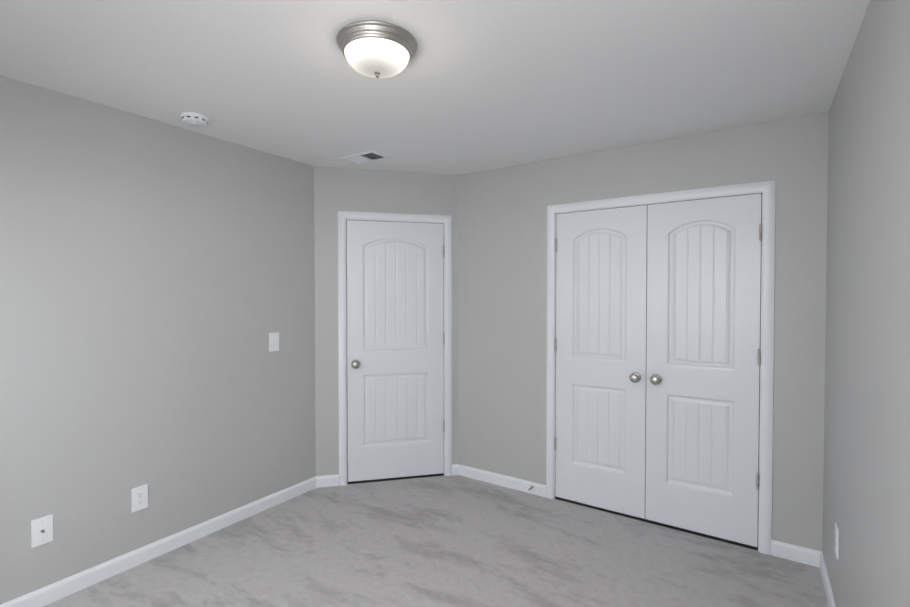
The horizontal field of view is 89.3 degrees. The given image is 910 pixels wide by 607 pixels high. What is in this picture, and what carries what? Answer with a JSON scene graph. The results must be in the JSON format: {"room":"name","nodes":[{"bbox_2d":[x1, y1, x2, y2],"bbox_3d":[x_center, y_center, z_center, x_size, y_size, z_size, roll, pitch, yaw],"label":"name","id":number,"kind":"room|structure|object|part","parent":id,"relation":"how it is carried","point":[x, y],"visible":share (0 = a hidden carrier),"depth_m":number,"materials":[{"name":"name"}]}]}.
{"room":"empty bedroom","nodes":[
{"label":"empty bedroom","id":0,"kind":"room"},
{"bbox_2d":[0,75,315,604],"bbox_3d":[-1.684,0.198,2.672,0.120,2.440,3.938,1,1,33],"label":"wall","id":1,"kind":"structure","parent":0,"point":[157,282],"depth_m":2.50,"materials":[{"name":"grey paint"}]},
{"bbox_2d":[31,514,52,547],"bbox_3d":[-1.942,1.073,2.172,0.018,0.129,0.079,1,1,33],"label":"outlet plate","id":2,"kind":"object","parent":1,"relation":"attached to","point":[41,530],"visible":1,"depth_m":2.17,"materials":[{"name":"white plastic"}]},
{"bbox_2d":[131,484,147,512],"bbox_3d":[-1.720,1.063,2.516,0.007,0.129,0.079,1,1,33],"label":"outlet","id":3,"kind":"object","parent":1,"relation":"attached to","point":[139,496],"visible":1,"depth_m":2.51,"materials":[{"name":"white plastic"}]},
{"bbox_2d":[0,476,315,606],"bbox_3d":[-1.852,1.383,2.318,0.013,0.084,2.889,1,1,33],"label":"baseboard","id":4,"kind":"structure","parent":1,"relation":"attached to","point":[55,591],"depth_m":2.55,"materials":[{"name":"white paint"}]},
{"bbox_2d":[269,332,278,351],"bbox_3d":[-1.252,0.267,3.201,0.017,0.129,0.079,1,1,33],"label":"switch plate","id":5,"kind":"object","parent":1,"relation":"attached to","point":[273,341],"visible":1,"depth_m":3.20,"materials":[{"name":"white plastic"}]},
{"bbox_2d":[314,166,457,475],"bbox_3d":[-0.532,0.181,3.687,1.120,2.440,0.120,0,1,-13],"label":"wall","id":6,"kind":"structure","parent":0,"point":[336,190],"depth_m":3.54,"materials":[{"name":"grey paint"}]},
{"bbox_2d":[316,474,338,487],"bbox_3d":[-0.981,1.362,3.534,0.178,0.084,0.013,0,1,-13],"label":"baseboard","id":7,"kind":"structure","parent":6,"relation":"attached to","point":[327,481],"depth_m":3.53,"materials":[{"name":"white paint"}]},
{"bbox_2d":[338,211,451,485],"bbox_3d":[-0.474,0.346,3.695,0.892,2.110,0.139,0,1,-13],"label":"door frame","id":8,"kind":"structure","parent":6,"relation":"attached to","point":[343,216],"depth_m":3.60,"materials":[{"name":"white paint"}]},
{"bbox_2d":[347,220,443,481],"bbox_3d":[-0.459,0.371,3.631,0.760,2.026,0.102,0,1,-13],"label":"entry door","id":9,"kind":"structure","parent":6,"relation":"in","point":[395,345],"depth_m":3.65,"materials":[{"name":"white paint"}]},
{"bbox_3d":[-0.764,0.470,3.544,0.065,0.065,0.067,0,1,-13],"label":"knob","id":10,"kind":"part","parent":9,"relation":"part of","materials":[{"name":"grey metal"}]},
{"bbox_2d":[452,464,457,474],"bbox_3d":[0.004,1.357,3.765,0.062,0.084,0.013,0,1,-13],"label":"baseboard","id":11,"kind":"structure","parent":6,"relation":"attached to","point":[454,469],"depth_m":3.76,"materials":[{"name":"white paint"}]},
{"bbox_2d":[0,0,869,174],"bbox_3d":[-0.130,-1.061,2.071,3.351,0.100,4.688,1,1,33],"label":"ceiling","id":12,"kind":"structure","parent":0,"point":[473,86],"depth_m":2.00,"materials":[{"name":"white paint"}]},
{"bbox_2d":[180,112,208,126],"bbox_3d":[-1.420,-0.999,2.512,0.136,0.040,0.136,1,1,33],"label":"smoke detector","id":13,"kind":"object","parent":12,"relation":"attached to","point":[195,119],"visible":1,"depth_m":2.48,"materials":[{"name":"white plastic"}]},
{"bbox_2d":[341,150,390,164],"bbox_3d":[-0.629,-1.026,3.248,0.304,0.011,0.190,1,1,33],"label":"ceiling vent","id":14,"kind":"object","parent":12,"relation":"in","point":[370,156],"visible":0.98,"depth_m":3.24,"materials":[{"name":"white metal"}]},
{"bbox_2d":[336,20,416,77],"bbox_3d":[-0.301,-0.941,1.787,0.307,0.131,0.307,1,1,33],"label":"ceiling light","id":15,"kind":"object","parent":12,"relation":"attached to","point":[375,49],"visible":1,"depth_m":1.70,"materials":[{"name":"white glass"}]},
{"bbox_3d":[-0.301,-0.930,1.788,0.247,0.069,0.247,1,1,33],"label":"lamp shade","id":16,"kind":"part","parent":15,"relation":"part of","materials":[{"name":"white glass"}]},
{"bbox_2d":[43,475,827,606],"bbox_3d":[-0.130,1.478,2.115,3.351,0.100,4.688,1,1,33],"label":"floor","id":17,"kind":"structure","parent":0,"point":[450,541],"depth_m":2.54,"materials":[{"name":"carpet"}]},
{"bbox_2d":[458,111,828,551],"bbox_3d":[0.717,0.186,3.372,3.111,2.440,0.120,1,1,33],"label":"wall","id":18,"kind":"structure","parent":0,"point":[502,306],"depth_m":3.04,"materials":[{"name":"grey paint"}]},
{"bbox_2d":[458,464,545,496],"bbox_3d":[0.341,1.361,3.562,0.772,0.084,0.013,1,1,33],"label":"baseboard","id":19,"kind":"structure","parent":18,"relation":"attached to","point":[538,489],"depth_m":3.54,"materials":[{"name":"white paint"}]},
{"bbox_2d":[555,205,646,518],"bbox_3d":[0.967,0.380,3.122,0.606,2.026,0.102,1,1,33],"label":"closet door","id":20,"kind":"structure","parent":18,"relation":"in","point":[601,271],"depth_m":3.12,"materials":[{"name":"white paint"}]},
{"bbox_3d":[1.160,0.480,2.974,0.065,0.065,0.067,1,1,33],"label":"knob","id":21,"kind":"part","parent":20,"relation":"part of","materials":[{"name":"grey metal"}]},
{"bbox_2d":[546,180,775,554],"bbox_3d":[1.262,0.379,3.015,1.263,2.067,0.122,1,1,33],"label":"door frame","id":22,"kind":"structure","parent":18,"relation":"attached to","point":[668,526],"depth_m":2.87,"materials":[{"name":"white paint"}]},
{"bbox_2d":[645,193,760,546],"bbox_3d":[1.476,0.385,2.785,0.606,2.026,0.102,1,1,33],"label":"closet door","id":23,"kind":"structure","parent":18,"relation":"in","point":[703,342],"depth_m":2.79,"materials":[{"name":"white paint"}]},
{"bbox_3d":[1.263,0.481,2.906,0.065,0.065,0.067,1,1,33],"label":"knob","id":24,"kind":"part","parent":23,"relation":"part of","materials":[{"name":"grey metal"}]},
{"bbox_2d":[756,472,758,489],"bbox_3d":[1.740,1.016,2.648,0.014,0.098,0.043,1,1,33],"label":"right closet door hinge","id":25,"kind":"object","parent":18,"relation":"attached to","point":[757,480],"visible":1,"depth_m":2.63,"materials":[{"name":"grey metal"}]},
{"bbox_2d":[758,349,760,365],"bbox_3d":[1.740,0.306,2.636,0.014,0.098,0.043,1,1,33],"label":"right closet door hinge","id":26,"kind":"object","parent":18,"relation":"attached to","point":[759,357],"visible":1,"depth_m":2.62,"materials":[{"name":"grey metal"}]},
{"bbox_2d":[759,224,761,240],"bbox_3d":[1.740,-0.404,2.623,0.014,0.098,0.043,1,1,33],"label":"right closet door hinge","id":27,"kind":"object","parent":18,"relation":"attached to","point":[760,232],"visible":1,"depth_m":2.61,"materials":[{"name":"grey metal"}]},
{"bbox_2d":[771,539,821,567],"bbox_3d":[1.883,1.379,2.542,0.227,0.084,0.013,1,1,33],"label":"baseboard","id":28,"kind":"structure","parent":18,"relation":"attached to","point":[800,554],"depth_m":2.54,"materials":[{"name":"white paint"}]},
{"bbox_2d":[823,0,909,606],"bbox_3d":[1.011,0.229,0.889,0.120,2.440,3.938,1,1,33],"label":"wall","id":29,"kind":"structure","parent":0,"point":[866,495],"depth_m":1.47,"materials":[{"name":"grey paint"}]},
{"bbox_2d":[820,552,835,606],"bbox_3d":[0.955,1.407,0.946,0.013,0.084,3.698,1,1,33],"label":"baseboard","id":30,"kind":"structure","parent":29,"relation":"attached to","point":[827,587],"depth_m":2.26,"materials":[{"name":"white paint"}]},
{"bbox_2d":[835,523,838,558],"bbox_3d":[1.676,1.043,2.025,0.007,0.129,0.079,1,1,33],"label":"outlet","id":31,"kind":"object","parent":29,"relation":"attached to","point":[836,541],"visible":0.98,"depth_m":2.01,"materials":[{"name":"white plastic"}]}
]}

